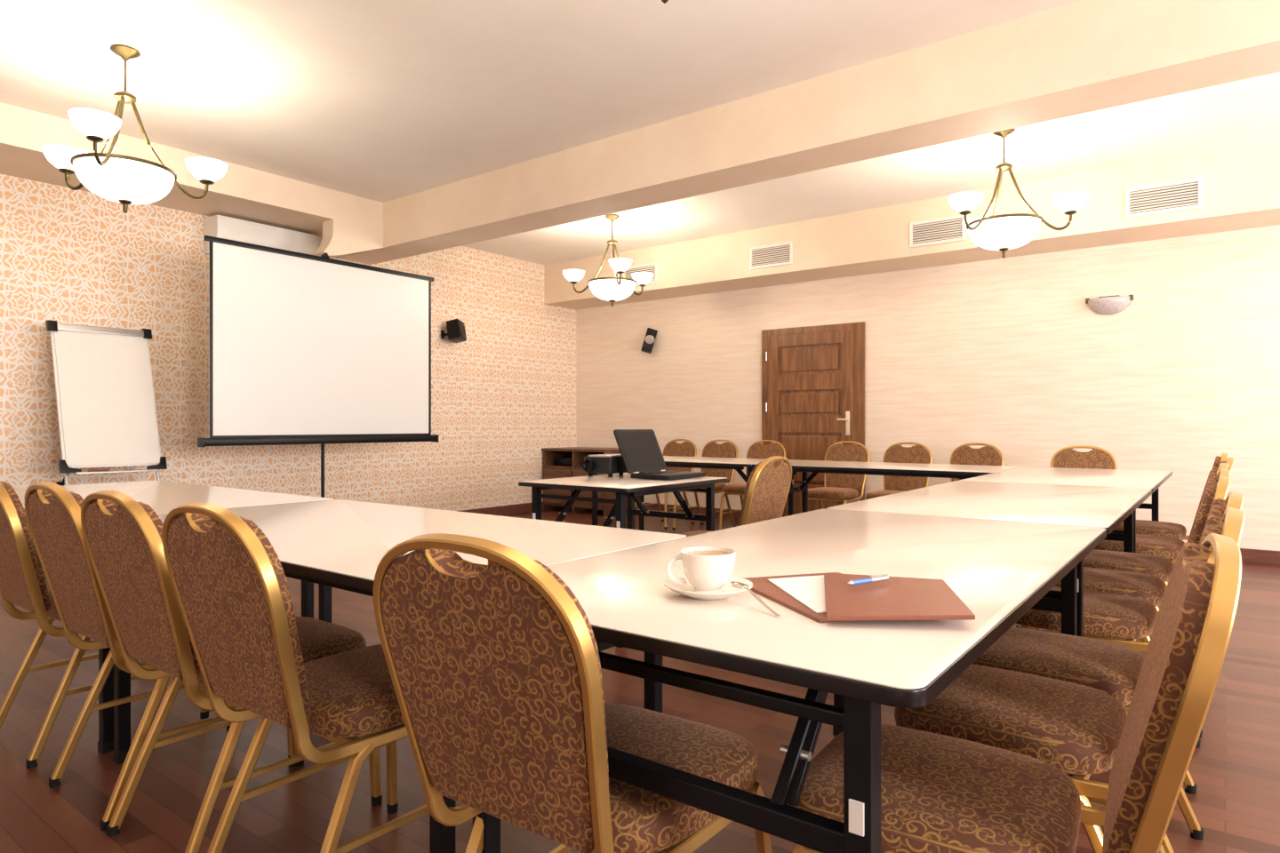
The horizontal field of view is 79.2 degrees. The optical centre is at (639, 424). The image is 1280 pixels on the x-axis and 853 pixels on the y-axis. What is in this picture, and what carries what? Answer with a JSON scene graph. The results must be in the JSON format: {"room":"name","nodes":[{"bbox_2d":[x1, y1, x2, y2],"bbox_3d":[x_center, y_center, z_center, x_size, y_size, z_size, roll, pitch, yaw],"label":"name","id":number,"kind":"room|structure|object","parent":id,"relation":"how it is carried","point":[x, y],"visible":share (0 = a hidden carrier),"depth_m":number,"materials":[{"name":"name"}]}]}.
{"room":"conference room","nodes":[
{"label":"conference room","id":0,"kind":"room"},
{"bbox_2d":[0,174,575,511],"bbox_3d":[-3.810,-0.440,5.737,0.200,2.880,10.150,0,0,37],"label":"wall","id":1,"kind":"structure","parent":0,"point":[500,396],"depth_m":6.11,"materials":[{"name":"paper"}]},
{"bbox_2d":[0,102,383,257],"bbox_3d":[-4.425,-1.613,4.170,0.710,0.535,6.510,0,0,37],"label":"ceiling beam","id":2,"kind":"structure","parent":1,"relation":"attached to","point":[346,224],"depth_m":5.69,"materials":[{"name":"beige paint"}]},
{"bbox_2d":[203,215,321,255],"bbox_3d":[-3.074,-1.480,6.346,0.238,0.289,0.860,0,0,37],"label":"air conditioner","id":3,"kind":"object","parent":1,"relation":"attached to","point":[216,226],"visible":0.59,"depth_m":6.19,"materials":[{"name":"white plastic"}]},
{"bbox_2d":[223,223,317,255],"bbox_3d":[-2.980,-1.497,6.275,0.002,0.114,0.780,0,0,37],"label":"grille","id":4,"kind":"object","parent":3,"relation":"attached to","point":[239,232],"depth_m":6.26,"materials":[{"name":"white paint"}]},
{"bbox_2d":[40,501,543,571],"bbox_3d":[-3.728,0.950,5.664,0.018,0.100,9.732,0,0,37],"label":"baseboard","id":5,"kind":"structure","parent":1,"relation":"attached to","point":[501,510],"depth_m":8.59,"materials":[{"name":"brown wood"}]},
{"bbox_2d":[440,319,466,343],"bbox_3d":[-1.906,-0.957,7.908,0.242,0.236,0.195,0,0,12],"label":"wall speaker","id":6,"kind":"object","parent":1,"relation":"attached to","point":[456,332],"visible":1,"depth_m":7.83,"materials":[{"name":"black plastic"}]},
{"bbox_2d":[457,320,466,339],"bbox_3d":[-1.812,-0.971,7.890,0.005,0.176,0.146,-12,-10,10],"label":"grille","id":7,"kind":"object","parent":6,"relation":"attached to","point":[461,332],"depth_m":7.86,"materials":[{"name":"grey plastic"}]},
{"bbox_2d":[336,0,1279,264],"bbox_3d":[0.990,-1.690,4.374,9.100,0.380,0.350,0,0,37],"label":"beam","id":8,"kind":"structure","parent":1,"relation":"attached to","point":[1083,56],"depth_m":4.00,"materials":[{"name":"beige paint"}]},
{"bbox_2d":[0,0,1279,265],"bbox_3d":[-0.102,-1.955,2.930,9.500,0.150,10.150,0,0,37],"label":"ceiling","id":9,"kind":"structure","parent":0,"point":[379,100],"depth_m":4.29,"materials":[{"name":"beige paint"}]},
{"bbox_2d":[41,44,227,213],"bbox_3d":[-2.557,-1.470,3.790,0.846,0.820,0.760,0,0,-16],"label":"chandelier","id":10,"kind":"object","parent":9,"relation":"hanging from","point":[124,180],"visible":1,"depth_m":3.80,"materials":[{"name":"white glass"}]},
{"bbox_2d":[562,214,653,306],"bbox_3d":[-0.229,-1.470,6.870,0.846,0.820,0.760,0,0,-13],"label":"chandelier","id":11,"kind":"object","parent":9,"relation":"hanging from","point":[611,289],"visible":0.99,"depth_m":6.87,"materials":[{"name":"white glass"}]},
{"bbox_2d":[947,128,1089,258],"bbox_3d":[2.400,-1.470,4.882,0.760,0.820,0.846,0,0,30],"label":"chandelier","id":12,"kind":"object","parent":9,"relation":"hanging from","point":[1003,233],"visible":0.99,"depth_m":4.77,"materials":[{"name":"white glass"}]},
{"bbox_2d":[0,507,1279,852],"bbox_3d":[-0.102,1.050,2.930,9.500,0.100,10.150,0,0,37],"label":"floor","id":13,"kind":"structure","parent":0,"point":[1235,770],"depth_m":2.28,"materials":[{"name":"red wood"}]},
{"bbox_2d":[0,481,208,768],"bbox_3d":[-1.805,0.573,2.536,0.412,0.854,0.579,0,0,37],"label":"banquet chair","id":14,"kind":"object","parent":13,"relation":"on","point":[22,580],"visible":0.48,"depth_m":2.31,"materials":[{"name":"gold metal"}]},
{"bbox_2d":[45,320,167,485],"bbox_3d":[-3.635,0.152,5.222,0.541,1.680,0.718,0,0,37],"label":"flip chart","id":15,"kind":"object","parent":13,"relation":"on","point":[105,397],"visible":0.91,"depth_m":5.23,"materials":[{"name":"white plastic"}]},
{"bbox_2d":[88,468,109,471],"bbox_3d":[-3.546,0.296,5.066,0.016,0.016,0.120,0,0,37],"label":"marker pen","id":16,"kind":"object","parent":15,"relation":"on","point":[98,469],"visible":1,"depth_m":5.07,"materials":[{"name":"plastic"}]},
{"bbox_2d":[72,469,158,474],"bbox_3d":[-3.495,0.312,5.166,0.067,0.012,0.476,0,0,37],"label":"tray","id":17,"kind":"object","parent":15,"relation":"on","point":[75,471],"depth_m":5.12,"materials":[{"name":"silver metal"}]},
{"bbox_2d":[24,481,294,831],"bbox_3d":[-1.348,0.573,2.190,0.412,0.854,0.579,0,0,37],"label":"banquet chair","id":18,"kind":"object","parent":13,"relation":"on","point":[52,513],"visible":0.59,"depth_m":2.01,"materials":[{"name":"brown fabric"}]},
{"bbox_2d":[13,480,333,753],"bbox_3d":[-2.029,0.640,3.078,1.599,0.720,0.820,0,0,37],"label":"folding table","id":19,"kind":"object","parent":13,"relation":"on","point":[162,497],"visible":0.19,"depth_m":2.92,"materials":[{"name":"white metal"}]},
{"bbox_2d":[80,489,382,852],"bbox_3d":[-1.014,0.573,1.937,0.412,0.854,0.579,0,0,37],"label":"banquet chair","id":20,"kind":"object","parent":13,"relation":"on","point":[123,535],"visible":0.73,"depth_m":1.76,"materials":[{"name":"brown fabric"}]},
{"bbox_2d":[162,502,429,852],"bbox_3d":[-0.653,0.573,1.664,0.412,0.854,0.579,0,0,37],"label":"banquet chair","id":21,"kind":"object","parent":13,"relation":"on","point":[228,580],"visible":0.9,"depth_m":1.50,"materials":[{"name":"brown fabric"}]},
{"bbox_2d":[197,235,438,497],"bbox_3d":[-2.515,-0.165,6.105,0.666,2.329,1.954,0,0,37],"label":"projection screen","id":22,"kind":"object","parent":13,"relation":"on","point":[304,348],"visible":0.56,"depth_m":5.88,"materials":[{"name":"white fabric"}]},
{"bbox_2d":[112,499,687,852],"bbox_3d":[-0.753,0.640,2.113,1.599,0.720,0.820,0,0,37],"label":"folding table","id":23,"kind":"object","parent":13,"relation":"on","point":[340,544],"visible":0.33,"depth_m":1.97,"materials":[{"name":"beige laminate"}]},
{"bbox_2d":[373,533,771,852],"bbox_3d":[-0.083,0.573,1.245,0.412,0.854,0.579,0,0,35],"label":"banquet chair","id":24,"kind":"object","parent":13,"relation":"on","point":[494,668],"visible":0.98,"depth_m":1.06,"materials":[{"name":"brown fabric"}]},
{"bbox_2d":[541,447,637,515],"bbox_3d":[-0.596,0.637,8.998,0.970,0.725,0.630,0,0,37],"label":"base cabinet","id":25,"kind":"object","parent":13,"relation":"on","point":[550,470],"visible":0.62,"depth_m":8.86,"materials":[{"name":"brown wood"}]},
{"bbox_2d":[544,503,572,507],"bbox_3d":[-0.771,0.930,9.151,0.442,0.020,0.573,0,0,37],"label":"shelf","id":26,"kind":"object","parent":25,"relation":"attached to","point":[546,505],"depth_m":8.97,"materials":[{"name":"brown wood"}]},
{"bbox_2d":[544,464,572,468],"bbox_3d":[-0.771,0.490,9.151,0.442,0.020,0.573,0,0,37],"label":"shelf","id":27,"kind":"object","parent":25,"relation":"attached to","point":[545,466],"depth_m":8.98,"materials":[{"name":"brown wood"}]},
{"bbox_2d":[574,505,603,510],"bbox_3d":[-0.401,0.930,8.871,0.442,0.020,0.573,0,0,37],"label":"shelf","id":28,"kind":"object","parent":25,"relation":"attached to","point":[576,508],"depth_m":8.66,"materials":[{"name":"brown wood"}]},
{"bbox_2d":[518,472,727,647],"bbox_3d":[-0.069,0.640,3.952,0.700,0.720,0.879,0,0,37],"label":"folding table","id":29,"kind":"object","parent":13,"relation":"on","point":[624,486],"visible":0.7,"depth_m":3.79,"materials":[{"name":"beige laminate"}]},
{"bbox_2d":[582,454,627,477],"bbox_3d":[-0.169,0.223,4.241,0.192,0.115,0.271,0,0,37],"label":"projector","id":30,"kind":"object","parent":29,"relation":"on","point":[610,464],"visible":0.86,"depth_m":4.15,"materials":[{"name":"grey plastic"}]},
{"bbox_2d":[617,461,624,470],"bbox_3d":[-0.085,0.220,4.194,0.002,0.050,0.116,0,0,37],"label":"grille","id":31,"kind":"object","parent":30,"relation":"attached to","point":[620,464],"depth_m":4.17,"materials":[{"name":"black plastic"}]},
{"bbox_2d":[613,429,705,479],"bbox_3d":[0.106,0.150,4.102,0.363,0.251,0.350,0,0,37],"label":"laptop","id":32,"kind":"object","parent":29,"relation":"on","point":[640,451],"visible":1,"depth_m":4.13,"materials":[{"name":"black plastic"}]},
{"bbox_2d":[635,439,696,529],"bbox_3d":[0.259,0.573,7.733,0.412,0.854,0.579,0,0,37],"label":"banquet chair","id":33,"kind":"object","parent":13,"relation":"on","point":[672,448],"visible":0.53,"depth_m":7.86,"materials":[{"name":"brown fabric"}]},
{"bbox_2d":[584,456,798,530],"bbox_3d":[0.407,0.640,6.301,1.599,0.720,0.820,0,0,37],"label":"folding table","id":34,"kind":"object","parent":13,"relation":"on","point":[737,464],"visible":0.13,"depth_m":6.01,"materials":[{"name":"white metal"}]},
{"bbox_2d":[672,440,738,530],"bbox_3d":[0.642,0.573,7.443,0.412,0.854,0.579,0,0,37],"label":"banquet chair","id":35,"kind":"object","parent":13,"relation":"on","point":[711,449],"visible":0.58,"depth_m":7.55,"materials":[{"name":"brown fabric"}]},
{"bbox_2d":[680,456,791,536],"bbox_3d":[0.411,0.573,3.753,0.579,0.854,0.412,0,0,35],"label":"banquet chair","id":36,"kind":"object","parent":13,"relation":"on","point":[768,484],"visible":0.4,"depth_m":3.58,"materials":[{"name":"brown fabric"}]},
{"bbox_2d":[719,440,785,530],"bbox_3d":[1.049,0.573,7.135,0.412,0.854,0.579,0,0,37],"label":"banquet chair","id":37,"kind":"object","parent":13,"relation":"on","point":[757,450],"visible":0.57,"depth_m":7.25,"materials":[{"name":"brown fabric"}]},
{"bbox_2d":[472,509,1106,852],"bbox_3d":[0.454,0.640,1.700,0.820,0.720,1.619,0,0,37],"label":"folding table","id":38,"kind":"object","parent":13,"relation":"on","point":[1001,571],"visible":0.66,"depth_m":1.10,"materials":[{"name":"beige laminate"}]},
{"bbox_2d":[664,576,752,600],"bbox_3d":[0.112,0.270,1.268,0.146,0.020,0.146,0,0,37],"label":"saucer","id":39,"kind":"object","parent":38,"relation":"on","point":[686,589],"visible":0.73,"depth_m":1.24,"materials":[{"name":"white ceramic"}]},
{"bbox_2d":[664,546,735,592],"bbox_3d":[0.108,0.240,1.265,0.100,0.066,0.091,0,0,-40],"label":"coffee cup","id":40,"kind":"object","parent":39,"relation":"on","point":[707,569],"visible":0.93,"depth_m":1.24,"materials":[{"name":"white ceramic"}]},
{"bbox_2d":[728,581,781,616],"bbox_3d":[0.175,0.266,1.183,0.028,0.026,0.136,0,0,-23],"label":"teaspoon","id":41,"kind":"object","parent":39,"relation":"on","point":[736,585],"visible":1,"depth_m":1.19,"materials":[{"name":"metal"}]},
{"bbox_2d":[728,581,748,588],"bbox_3d":[0.156,0.256,1.228,0.028,0.007,0.039,0,0,-23],"label":"spoon bowl","id":42,"kind":"object","parent":41,"relation":"on","point":[736,585],"depth_m":1.23,"materials":[{"name":"metal"}]},
{"bbox_2d":[744,572,975,623],"bbox_3d":[0.373,0.269,1.231,0.315,0.023,0.403,0,0,-17],"label":"leather folder","id":43,"kind":"object","parent":38,"relation":"on","point":[896,598],"visible":0.86,"depth_m":1.17,"materials":[{"name":"brown leather"}]},
{"bbox_2d":[768,575,825,613],"bbox_3d":[0.312,0.273,1.265,0.193,0.002,0.240,0,0,-17],"label":"paper sheet","id":44,"kind":"object","parent":43,"relation":"on","point":[810,591],"visible":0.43,"depth_m":1.28,"materials":[{"name":"white paper"}]},
{"bbox_2d":[847,574,888,585],"bbox_3d":[0.369,0.252,1.254,0.092,0.011,0.009,0,0,-31],"label":"ballpoint pen","id":45,"kind":"object","parent":43,"relation":"on","point":[878,578],"visible":1,"depth_m":1.25,"materials":[{"name":"blue plastic"}]},
{"bbox_2d":[808,441,870,509],"bbox_3d":[1.687,0.573,6.653,0.412,0.854,0.579,0,0,37],"label":"banquet chair","id":46,"kind":"object","parent":13,"relation":"on","point":[838,487],"visible":0.76,"depth_m":6.74,"materials":[{"name":"brown fabric"}]},
{"bbox_2d":[753,460,1022,512],"bbox_3d":[1.683,0.640,5.336,1.599,0.720,0.820,0,0,37],"label":"folding table","id":47,"kind":"object","parent":13,"relation":"on","point":[961,472],"visible":0.39,"depth_m":5.13,"materials":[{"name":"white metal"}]},
{"bbox_2d":[865,441,932,499],"bbox_3d":[2.113,0.573,6.330,0.412,0.854,0.579,0,0,36],"label":"banquet chair","id":48,"kind":"object","parent":13,"relation":"on","point":[895,453],"visible":0.49,"depth_m":6.47,"materials":[{"name":"brown fabric"}]},
{"bbox_2d":[949,442,1003,481],"bbox_3d":[2.548,0.573,6.001,0.412,0.854,0.579,0,0,37],"label":"banquet chair","id":49,"kind":"object","parent":13,"relation":"on","point":[964,454],"visible":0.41,"depth_m":6.17,"materials":[{"name":"brown fabric"}]},
{"bbox_2d":[826,480,1151,637],"bbox_3d":[1.432,0.640,2.992,0.820,0.720,1.619,0,0,37],"label":"folding table","id":50,"kind":"object","parent":13,"relation":"on","point":[1106,508],"visible":0.44,"depth_m":2.78,"materials":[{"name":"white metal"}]},
{"bbox_2d":[792,533,1241,852],"bbox_3d":[0.534,0.573,1.164,0.579,0.854,0.412,0,0,33],"label":"banquet chair","id":51,"kind":"object","parent":13,"relation":"on","point":[940,794],"visible":0.85,"depth_m":1.05,"materials":[{"name":"brown fabric"}]},
{"bbox_2d":[959,466,1172,553],"bbox_3d":[2.409,0.640,4.284,0.820,0.720,1.619,0,0,37],"label":"folding table","id":52,"kind":"object","parent":13,"relation":"on","point":[1153,480],"visible":0.37,"depth_m":4.09,"materials":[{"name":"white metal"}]},
{"bbox_2d":[894,506,1245,852],"bbox_3d":[0.820,0.573,1.518,0.579,0.854,0.412,0,0,37],"label":"banquet chair","id":53,"kind":"object","parent":13,"relation":"on","point":[1075,729],"visible":0.46,"depth_m":1.44,"materials":[{"name":"brown fabric"}]},
{"bbox_2d":[1049,445,1117,469],"bbox_3d":[2.989,0.573,5.195,0.412,0.854,0.579,0,0,27],"label":"banquet chair","id":54,"kind":"object","parent":13,"relation":"on","point":[1099,458],"visible":0.36,"depth_m":5.39,"materials":[{"name":"brown fabric"}]},
{"bbox_2d":[971,491,1243,852],"bbox_3d":[1.074,0.573,1.846,0.579,0.854,0.412,0,0,37],"label":"banquet chair","id":55,"kind":"object","parent":13,"relation":"on","point":[1112,668],"visible":0.34,"depth_m":1.80,"materials":[{"name":"brown fabric"}]},
{"bbox_2d":[1014,475,1230,794],"bbox_3d":[1.450,0.573,2.376,0.579,0.854,0.412,0,0,37],"label":"banquet chair","id":56,"kind":"object","parent":13,"relation":"on","point":[1130,619],"visible":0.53,"depth_m":2.24,"materials":[{"name":"brown fabric"}]},
{"bbox_2d":[1035,468,1230,737],"bbox_3d":[1.737,0.573,2.755,0.579,0.854,0.412,0,0,36],"label":"banquet chair","id":57,"kind":"object","parent":13,"relation":"on","point":[1151,588],"visible":0.3,"depth_m":2.66,"materials":[{"name":"brown fabric"}]},
{"bbox_2d":[1083,463,1229,608],"bbox_3d":[2.036,0.573,3.149,0.579,0.854,0.412,0,0,39],"label":"banquet chair","id":58,"kind":"object","parent":13,"relation":"on","point":[1160,567],"visible":0.16,"depth_m":3.07,"materials":[{"name":"brown fabric"}]},
{"bbox_2d":[1094,456,1233,565],"bbox_3d":[2.462,0.573,3.680,0.579,0.854,0.412,0,0,37],"label":"banquet chair","id":59,"kind":"object","parent":13,"relation":"on","point":[1168,548],"visible":0.3,"depth_m":3.56,"materials":[{"name":"brown fabric"}]},
{"bbox_2d":[1114,452,1228,543],"bbox_3d":[2.857,0.573,4.234,0.579,0.854,0.412,0,0,37],"label":"banquet chair","id":60,"kind":"object","parent":13,"relation":"on","point":[1164,529],"visible":0.33,"depth_m":4.11,"materials":[{"name":"brown fabric"}]},
{"bbox_2d":[576,224,1279,551],"bbox_3d":[2.980,-0.440,6.837,9.300,2.880,0.200,0,0,37],"label":"wall","id":61,"kind":"structure","parent":0,"point":[1009,355],"depth_m":6.52,"materials":[{"name":"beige paint"}]},
{"bbox_2d":[623,262,657,285],"bbox_3d":[0.001,-1.600,8.253,0.450,0.210,0.018,0,0,37],"label":"air vent","id":62,"kind":"object","parent":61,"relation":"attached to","point":[651,268],"visible":0.54,"depth_m":8.20,"materials":[{"name":"white paint"}]},
{"bbox_2d":[640,328,657,353],"bbox_3d":[0.106,-0.952,8.784,0.184,0.293,0.233,0,0,-1],"label":"wall speaker","id":63,"kind":"object","parent":61,"relation":"attached to","point":[651,334],"visible":1,"depth_m":8.71,"materials":[{"name":"black plastic"}]},
{"bbox_2d":[643,328,656,348],"bbox_3d":[0.113,-0.973,8.713,0.096,0.236,0.005,16,-22,-1],"label":"grille","id":64,"kind":"object","parent":63,"relation":"attached to","point":[651,334],"depth_m":8.71,"materials":[{"name":"grey plastic"}]},
{"bbox_2d":[749,240,792,270],"bbox_3d":[1.237,-1.600,7.317,0.450,0.210,0.018,0,0,37],"label":"air vent","id":65,"kind":"object","parent":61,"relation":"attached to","point":[781,253],"visible":1,"depth_m":7.31,"materials":[{"name":"white metal"}]},
{"bbox_2d":[761,321,865,517],"bbox_3d":[1.677,0.013,7.630,1.085,1.975,0.109,0,0,37],"label":"door","id":66,"kind":"structure","parent":61,"relation":"in","point":[813,378],"depth_m":7.63,"materials":[{"name":"brown wood"}]},
{"bbox_2d":[544,138,1279,309],"bbox_3d":[2.671,-1.653,6.594,9.100,0.455,0.560,0,0,37],"label":"ceiling beam","id":67,"kind":"structure","parent":61,"relation":"attached to","point":[1241,184],"depth_m":6.44,"materials":[{"name":"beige paint"}]},
{"bbox_2d":[909,215,966,247],"bbox_3d":[2.457,-1.600,6.394,0.450,0.210,0.018,0,0,37],"label":"air vent","id":68,"kind":"object","parent":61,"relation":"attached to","point":[946,229],"visible":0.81,"depth_m":6.39,"materials":[{"name":"white metal"}]},
{"bbox_2d":[637,503,1279,565],"bbox_3d":[2.834,0.950,6.811,9.100,0.100,0.018,0,0,37],"label":"baseboard","id":69,"kind":"structure","parent":61,"relation":"attached to","point":[1248,556],"depth_m":5.61,"materials":[{"name":"brown wood"}]},
{"bbox_2d":[1085,294,1133,314],"bbox_3d":[3.693,-0.948,6.097,0.324,0.145,0.119,0,0,37],"label":"wall lamp","id":70,"kind":"object","parent":61,"relation":"attached to","point":[1108,305],"visible":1,"depth_m":6.07,"materials":[{"name":"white glass"}]},
{"bbox_2d":[1125,176,1202,218],"bbox_3d":[3.692,-1.600,5.459,0.450,0.210,0.018,0,0,37],"label":"air vent","id":71,"kind":"object","parent":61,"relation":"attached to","point":[1184,195],"visible":1,"depth_m":5.45,"materials":[{"name":"white metal"}]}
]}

